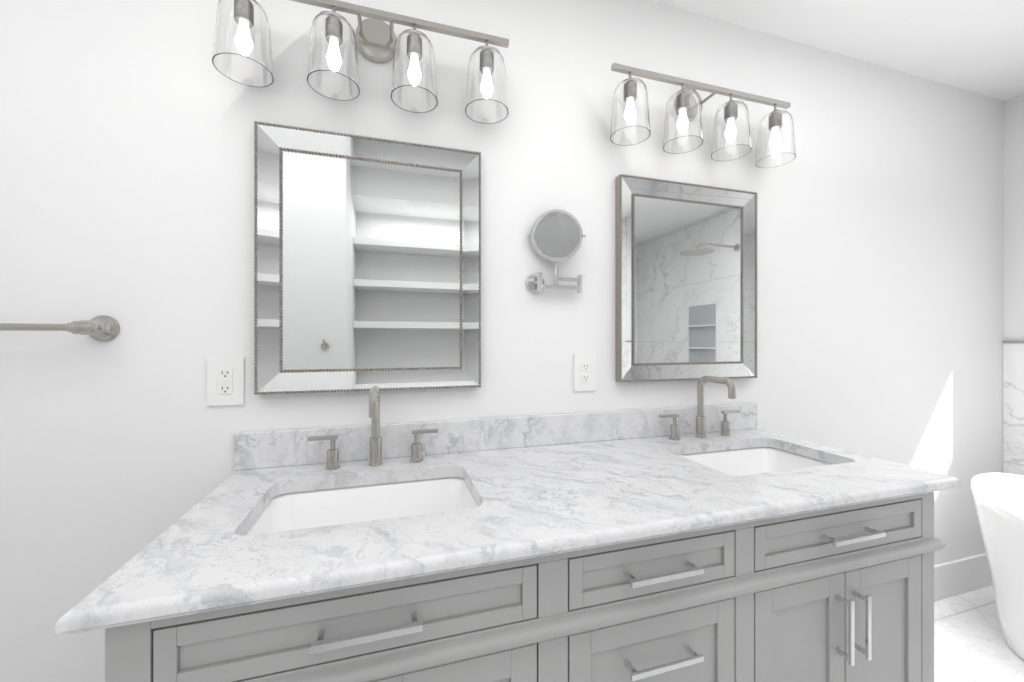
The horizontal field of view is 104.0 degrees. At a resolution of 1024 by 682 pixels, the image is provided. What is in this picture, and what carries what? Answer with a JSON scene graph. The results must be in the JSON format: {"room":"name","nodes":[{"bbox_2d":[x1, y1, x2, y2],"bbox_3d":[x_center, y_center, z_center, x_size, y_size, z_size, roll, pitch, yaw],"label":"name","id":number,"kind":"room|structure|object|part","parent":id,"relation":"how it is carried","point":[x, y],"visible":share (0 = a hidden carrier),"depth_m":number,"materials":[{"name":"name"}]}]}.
{"room":"bathroom","nodes":[
{"label":"bathroom","id":0,"kind":"room"},
{"bbox_2d":[0,0,1003,681],"bbox_3d":[0.183,-0.005,1.443,5.220,2.510,0.120,0,0,-17],"label":"wall","id":1,"kind":"structure","parent":0,"point":[126,166],"depth_m":1.30,"materials":[{"name":"paint"}]},
{"bbox_2d":[0,315,119,340],"bbox_3d":[-1.316,-0.032,0.889,0.678,0.066,0.078,0,0,-17],"label":"towel rail","id":2,"kind":"object","parent":1,"relation":"attached to","point":[102,328],"visible":1,"depth_m":0.94,"materials":[{"name":"silver metal"}]},
{"bbox_2d":[207,357,243,405],"bbox_3d":[-0.778,0.110,1.087,0.086,0.130,0.010,0,0,-17],"label":"electrical outlet","id":3,"kind":"object","parent":1,"relation":"attached to","point":[225,381],"visible":1,"depth_m":1.08,"materials":[{"name":"plastic"}]},
{"bbox_2d":[212,0,508,123],"bbox_3d":[-0.383,-0.821,1.122,0.764,0.276,0.169,0,0,-17],"label":"sconce","id":4,"kind":"object","parent":1,"relation":"attached to","point":[242,52],"visible":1,"depth_m":1.08,"materials":[{"name":"clear glass"}]},
{"bbox_2d":[254,121,480,394],"bbox_3d":[-0.402,-0.225,1.186,0.628,0.744,0.034,0,0,-17],"label":"mirror","id":5,"kind":"object","parent":1,"relation":"attached to","point":[367,263],"visible":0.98,"depth_m":1.17,"materials":[{"name":"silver metal"}]},
{"bbox_3d":[-0.402,-0.225,1.186,0.509,0.624,0.001,0,0,-17],"label":"glass","id":6,"kind":"part","parent":5,"relation":"part of","materials":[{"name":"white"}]},
{"bbox_2d":[234,403,756,469],"bbox_3d":[0.113,0.300,1.347,1.806,0.100,0.020,0,0,-17],"label":"backsplash","id":7,"kind":"structure","parent":1,"relation":"attached to","point":[270,448],"depth_m":1.26,"materials":[{"name":"white stone"}]},
{"bbox_2d":[526,209,585,293],"bbox_3d":[0.144,-0.297,1.335,0.197,0.274,0.052,0,0,-5],"label":"magnifying mirror","id":8,"kind":"object","parent":1,"relation":"attached to","point":[556,235],"visible":0.98,"depth_m":1.32,"materials":[{"name":"silver metal"}]},
{"bbox_3d":[0.144,-0.214,1.343,0.192,0.108,0.048,0,0,-17],"label":"arm","id":9,"kind":"part","parent":8,"relation":"part of"},
{"bbox_3d":[0.148,-0.348,1.317,0.144,0.149,0.039,0,0,-17],"label":"glass","id":10,"kind":"part","parent":8,"relation":"part of","materials":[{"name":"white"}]},
{"bbox_2d":[574,354,595,391],"bbox_3d":[0.256,0.110,1.397,0.086,0.130,0.009,0,0,-17],"label":"electrical outlet","id":11,"kind":"object","parent":1,"relation":"attached to","point":[584,372],"visible":1,"depth_m":1.39,"materials":[{"name":"plastic"}]},
{"bbox_2d":[616,174,757,382],"bbox_3d":[0.671,-0.221,1.507,0.618,0.736,0.034,0,0,-17],"label":"mirror","id":12,"kind":"object","parent":1,"relation":"attached to","point":[686,281],"visible":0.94,"depth_m":1.50,"materials":[{"name":"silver metal"}]},
{"bbox_3d":[0.671,-0.221,1.507,0.499,0.616,0.001,0,0,-17],"label":"glass","id":13,"kind":"part","parent":12,"relation":"part of","materials":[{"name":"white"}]},
{"bbox_2d":[610,63,795,167],"bbox_3d":[0.690,-0.821,1.444,0.764,0.276,0.169,0,0,-17],"label":"sconce","id":14,"kind":"object","parent":1,"relation":"attached to","point":[683,131],"visible":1,"depth_m":1.40,"materials":[{"name":"clear glass"}]},
{"bbox_2d":[934,553,992,600],"bbox_3d":[1.791,1.167,1.855,1.636,0.165,0.016,0,0,-17],"label":"baseboard","id":15,"kind":"structure","parent":1,"relation":"attached to","point":[961,576],"depth_m":1.98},
{"bbox_2d":[651,0,1023,100],"bbox_3d":[0.674,-1.310,-0.194,5.220,0.100,3.540,0,0,-17],"label":"ceiling","id":16,"kind":"structure","parent":0,"point":[975,46],"depth_m":1.63,"materials":[{"name":"paint"}]},
{"bbox_2d":[934,585,1023,681],"bbox_3d":[0.674,1.300,-0.194,5.220,0.100,3.540,0,0,-17],"label":"floor","id":17,"kind":"structure","parent":0,"point":[970,644],"depth_m":1.65,"materials":[{"name":"tile"}]},
{"bbox_2d":[55,484,959,681],"bbox_3d":[0.198,0.816,1.062,1.780,0.868,0.611,0,0,-17],"label":"bathroom vanity","id":18,"kind":"object","parent":17,"relation":"on","point":[703,542],"depth_m":0.78,"materials":[{"name":"grey wood"}]},
{"bbox_2d":[55,428,959,631],"bbox_3d":[0.198,0.366,1.063,1.810,0.032,0.614,0,0,-17],"label":"countertop","id":19,"kind":"structure","parent":18,"relation":"on","point":[544,497],"depth_m":0.82,"materials":[{"name":"white stone"}]},
{"bbox_2d":[235,468,482,535],"bbox_3d":[-0.322,0.462,0.922,0.530,0.184,0.351,0,0,-17],"label":"sink","id":20,"kind":"object","parent":19,"relation":"in","point":[296,505],"depth_m":1.05,"materials":[{"name":"white ceramic"}]},
{"bbox_2d":[307,386,438,467],"bbox_3d":[-0.367,0.237,1.071,0.348,0.226,0.170,0,0,-17],"label":"faucet","id":21,"kind":"object","parent":19,"relation":"on","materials":[{"name":"silver metal"}]},
{"bbox_2d":[659,376,742,439],"bbox_3d":[0.706,0.237,1.392,0.348,0.226,0.170,0,0,-17],"label":"faucet","id":22,"kind":"object","parent":19,"relation":"on","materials":[{"name":"silver metal"}]},
{"bbox_2d":[675,440,838,475],"bbox_3d":[0.750,0.462,1.244,0.530,0.184,0.351,0,0,-17],"label":"sink","id":23,"kind":"object","parent":19,"relation":"in","point":[732,459],"depth_m":1.40,"materials":[{"name":"white ceramic"}]},
{"bbox_2d":[970,472,1023,659],"bbox_3d":[2.384,0.923,0.997,0.804,0.653,1.724,0,0,-17],"label":"bathtub","id":24,"kind":"object","parent":17,"relation":"on","point":[999,500],"visible":1,"depth_m":1.60,"materials":[{"name":"ceramic"}]},
{"bbox_2d":[1004,94,1023,340],"bbox_3d":[2.722,-0.005,1.855,0.120,2.510,0.550,0,0,-17],"label":"wall","id":25,"kind":"structure","parent":0,"point":[1013,218],"depth_m":2.07,"materials":[{"name":"paint"}]},
{"bbox_3d":[2.944,0.890,1.113,0.120,0.720,1.000,0,0,-17],"label":"wall","id":26,"kind":"structure","parent":0,"visible":0},
{"bbox_2d":[1002,341,1023,342],"bbox_3d":[2.807,0.004,1.333,0.016,0.012,1.600,0,0,-17],"label":"trim","id":27,"kind":"structure","parent":26,"relation":"attached to","point":[1012,341],"depth_m":2.06,"materials":[{"name":"silver metal"}]},
{"bbox_2d":[1003,343,1023,475],"bbox_3d":[2.809,0.630,1.333,0.012,1.240,1.600,0,0,-17],"label":"tile","id":28,"kind":"structure","parent":26,"relation":"attached to","point":[1013,408],"depth_m":2.06,"materials":[{"name":"white tile"}]}
]}

